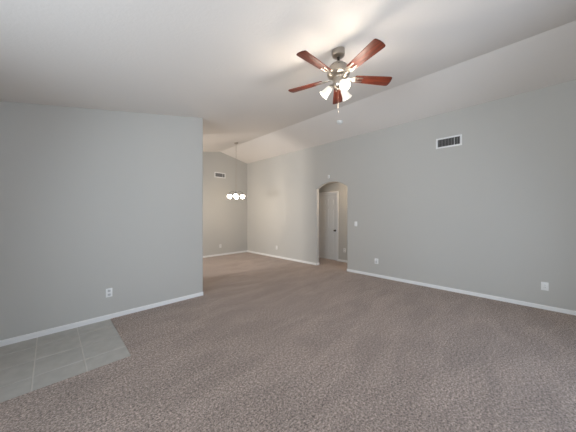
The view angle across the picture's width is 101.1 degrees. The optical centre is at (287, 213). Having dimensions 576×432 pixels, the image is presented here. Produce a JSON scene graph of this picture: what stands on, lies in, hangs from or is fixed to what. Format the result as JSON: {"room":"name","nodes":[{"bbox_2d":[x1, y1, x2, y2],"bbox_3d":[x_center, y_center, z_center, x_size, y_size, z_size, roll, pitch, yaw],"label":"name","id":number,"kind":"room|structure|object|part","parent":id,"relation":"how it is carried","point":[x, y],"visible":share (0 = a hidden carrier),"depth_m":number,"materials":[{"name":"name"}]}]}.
{"room":"living room","nodes":[
{"label":"living room","id":0,"kind":"room"},
{"bbox_2d":[0,319,130,402],"bbox_3d":[-3.035,1.476,1.893,2.785,0.027,1.230,0,0,-45],"label":"floor tile","id":1,"kind":"structure","parent":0,"point":[43,377],"depth_m":2.45,"materials":[{"name":"grey tile"}]},
{"bbox_2d":[0,101,202,339],"bbox_3d":[-3.076,-0.143,2.807,4.260,3.267,0.120,0,0,-45],"label":"wall partition","id":2,"kind":"structure","parent":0,"point":[93,201],"depth_m":3.18,"materials":[{"name":"grey paint"}]},
{"bbox_2d":[0,292,202,346],"bbox_3d":[-2.988,1.434,2.801,4.136,0.072,0.013,0,0,-45],"label":"baseboard","id":3,"kind":"structure","parent":2,"relation":"attached to","point":[4,342],"depth_m":3.13,"materials":[{"name":"white paint"}]},
{"bbox_2d":[106,288,111,297],"bbox_3d":[-2.491,1.096,3.301,0.074,0.120,0.009,0,0,-45],"label":"outlet plate","id":4,"kind":"object","parent":2,"relation":"attached to","point":[109,290],"visible":1,"depth_m":3.30,"materials":[{"name":"white plastic"}]},
{"bbox_2d":[203,152,246,255],"bbox_3d":[-4.041,-0.375,6.763,7.090,3.730,0.120,0,0,-45],"label":"wall","id":5,"kind":"structure","parent":0,"point":[224,218],"depth_m":8.43,"materials":[{"name":"grey paint"}]},
{"bbox_2d":[214,172,225,177],"bbox_3d":[-2.385,-1.363,8.325,0.420,0.185,0.014,0,0,-45],"label":"air vent","id":6,"kind":"object","parent":5,"relation":"in","point":[216,174],"visible":1,"depth_m":8.30,"materials":[{"name":"white metal"}]},
{"bbox_2d":[203,250,246,257],"bbox_3d":[-3.994,1.434,6.716,6.850,0.072,0.013,0,0,-45],"label":"baseboard","id":7,"kind":"structure","parent":5,"relation":"attached to","point":[245,250],"depth_m":8.44,"materials":[{"name":"white paint"}]},
{"bbox_2d":[0,252,575,431],"bbox_3d":[-0.410,1.490,3.394,8.620,0.060,9.780,0,0,-45],"label":"floor","id":8,"kind":"structure","parent":0,"point":[269,344],"depth_m":2.30,"materials":[{"name":"beige carpet"}]},
{"bbox_2d":[0,0,575,163],"bbox_3d":[-0.845,-1.578,2.959,7.990,1.524,10.380,0,0,-45],"label":"ceiling","id":9,"kind":"structure","parent":0,"point":[232,65],"depth_m":2.57,"materials":[{"name":"white paint"}]},
{"bbox_2d":[227,142,244,198],"bbox_3d":[-1.556,-1.300,7.099,0.413,1.685,0.413,0,0,35],"label":"chandelier","id":10,"kind":"object","parent":9,"relation":"hanging from","point":[229,195],"visible":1,"depth_m":7.05,"materials":[{"name":"white glass"}]},
{"bbox_2d":[288,38,391,103],"bbox_3d":[0.517,-1.448,2.551,1.120,0.691,1.157,0,0,-45],"label":"ceiling fan","id":11,"kind":"object","parent":9,"relation":"hanging from","point":[338,72],"visible":1,"depth_m":2.51,"materials":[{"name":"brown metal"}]},
{"bbox_3d":[0.206,-1.480,2.765,0.421,0.008,0.130,0,12,29],"label":"blade","id":12,"kind":"part","parent":11,"relation":"part of","materials":[{"name":"brown wood"}]},
{"bbox_3d":[0.263,-1.480,2.309,0.421,0.008,0.130,0,12,-43],"label":"blade","id":13,"kind":"part","parent":11,"relation":"part of","materials":[{"name":"brown wood"}]},
{"bbox_3d":[0.413,-1.340,2.613,0.117,0.139,0.137,0,0,-45],"label":"lamp shade","id":14,"kind":"part","parent":11,"relation":"part of","materials":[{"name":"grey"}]},
{"bbox_3d":[0.622,-1.480,2.959,0.131,0.008,0.421,-12,-2,11],"label":"blade","id":15,"kind":"part","parent":11,"relation":"part of","materials":[{"name":"brown wood"}]},
{"bbox_3d":[0.573,-1.340,2.437,0.122,0.139,0.135,0,0,-45],"label":"lamp shade","id":16,"kind":"part","parent":11,"relation":"part of","materials":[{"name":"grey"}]},
{"bbox_3d":[0.649,-1.340,2.664,0.140,0.139,0.114,0,0,-45],"label":"lamp shade","id":17,"kind":"part","parent":11,"relation":"part of","materials":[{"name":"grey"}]},
{"bbox_3d":[0.713,-1.480,2.222,0.130,0.008,0.421,13,-6,-24],"label":"blade","id":18,"kind":"part","parent":11,"relation":"part of","materials":[{"name":"brown wood"}]},
{"bbox_3d":[0.936,-1.480,2.624,0.421,0.008,0.130,0,-12,-7],"label":"blade","id":19,"kind":"part","parent":11,"relation":"part of","materials":[{"name":"brown wood"}]},
{"bbox_2d":[319,182,346,259],"bbox_3d":[1.810,0.205,7.184,0.120,2.570,3.200,0,0,-45],"label":"wall","id":20,"kind":"structure","parent":0,"point":[341,188],"depth_m":7.27,"materials":[{"name":"grey paint"}]},
{"bbox_2d":[319,194,335,259],"bbox_3d":[1.251,0.412,7.672,0.101,2.072,0.748,0,0,-45],"label":"door","id":21,"kind":"structure","parent":20,"relation":"in","point":[327,203],"depth_m":7.67,"materials":[{"name":"white paint"}]},
{"bbox_2d":[319,191,337,260],"bbox_3d":[1.239,0.377,7.659,0.016,2.166,0.904,0,0,-45],"label":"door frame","id":22,"kind":"structure","parent":20,"relation":"in","point":[334,191],"depth_m":7.35,"materials":[{"name":"white paint"}]},
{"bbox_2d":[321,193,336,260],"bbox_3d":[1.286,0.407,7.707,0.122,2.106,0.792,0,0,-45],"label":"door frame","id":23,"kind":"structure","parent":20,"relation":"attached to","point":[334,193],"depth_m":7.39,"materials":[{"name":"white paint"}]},
{"bbox_2d":[247,80,575,310],"bbox_3d":[1.923,-0.240,5.728,0.120,3.459,10.020,0,0,-45],"label":"wall","id":24,"kind":"structure","parent":0,"point":[493,213],"depth_m":4.43,"materials":[{"name":"grey paint"}]},
{"bbox_2d":[247,250,575,314],"bbox_3d":[1.923,1.434,5.718,0.133,0.072,9.767,0,0,-45],"label":"baseboard","id":25,"kind":"structure","parent":24,"relation":"attached to","point":[566,311],"depth_m":4.40,"materials":[{"name":"white paint"}]},
{"bbox_2d":[436,134,461,148],"bbox_3d":[3.051,-1.370,4.505,0.416,0.200,0.014,0,0,45],"label":"air vent","id":26,"kind":"object","parent":24,"relation":"in","point":[456,140],"visible":1,"depth_m":4.50,"materials":[{"name":"white metal"}]},
{"bbox_2d":[541,282,548,290],"bbox_3d":[3.931,1.107,3.629,0.080,0.126,0.009,0,0,45],"label":"outlet plate","id":27,"kind":"object","parent":24,"relation":"attached to","point":[544,285],"visible":1,"depth_m":3.62,"materials":[{"name":"white plastic"}]}
]}

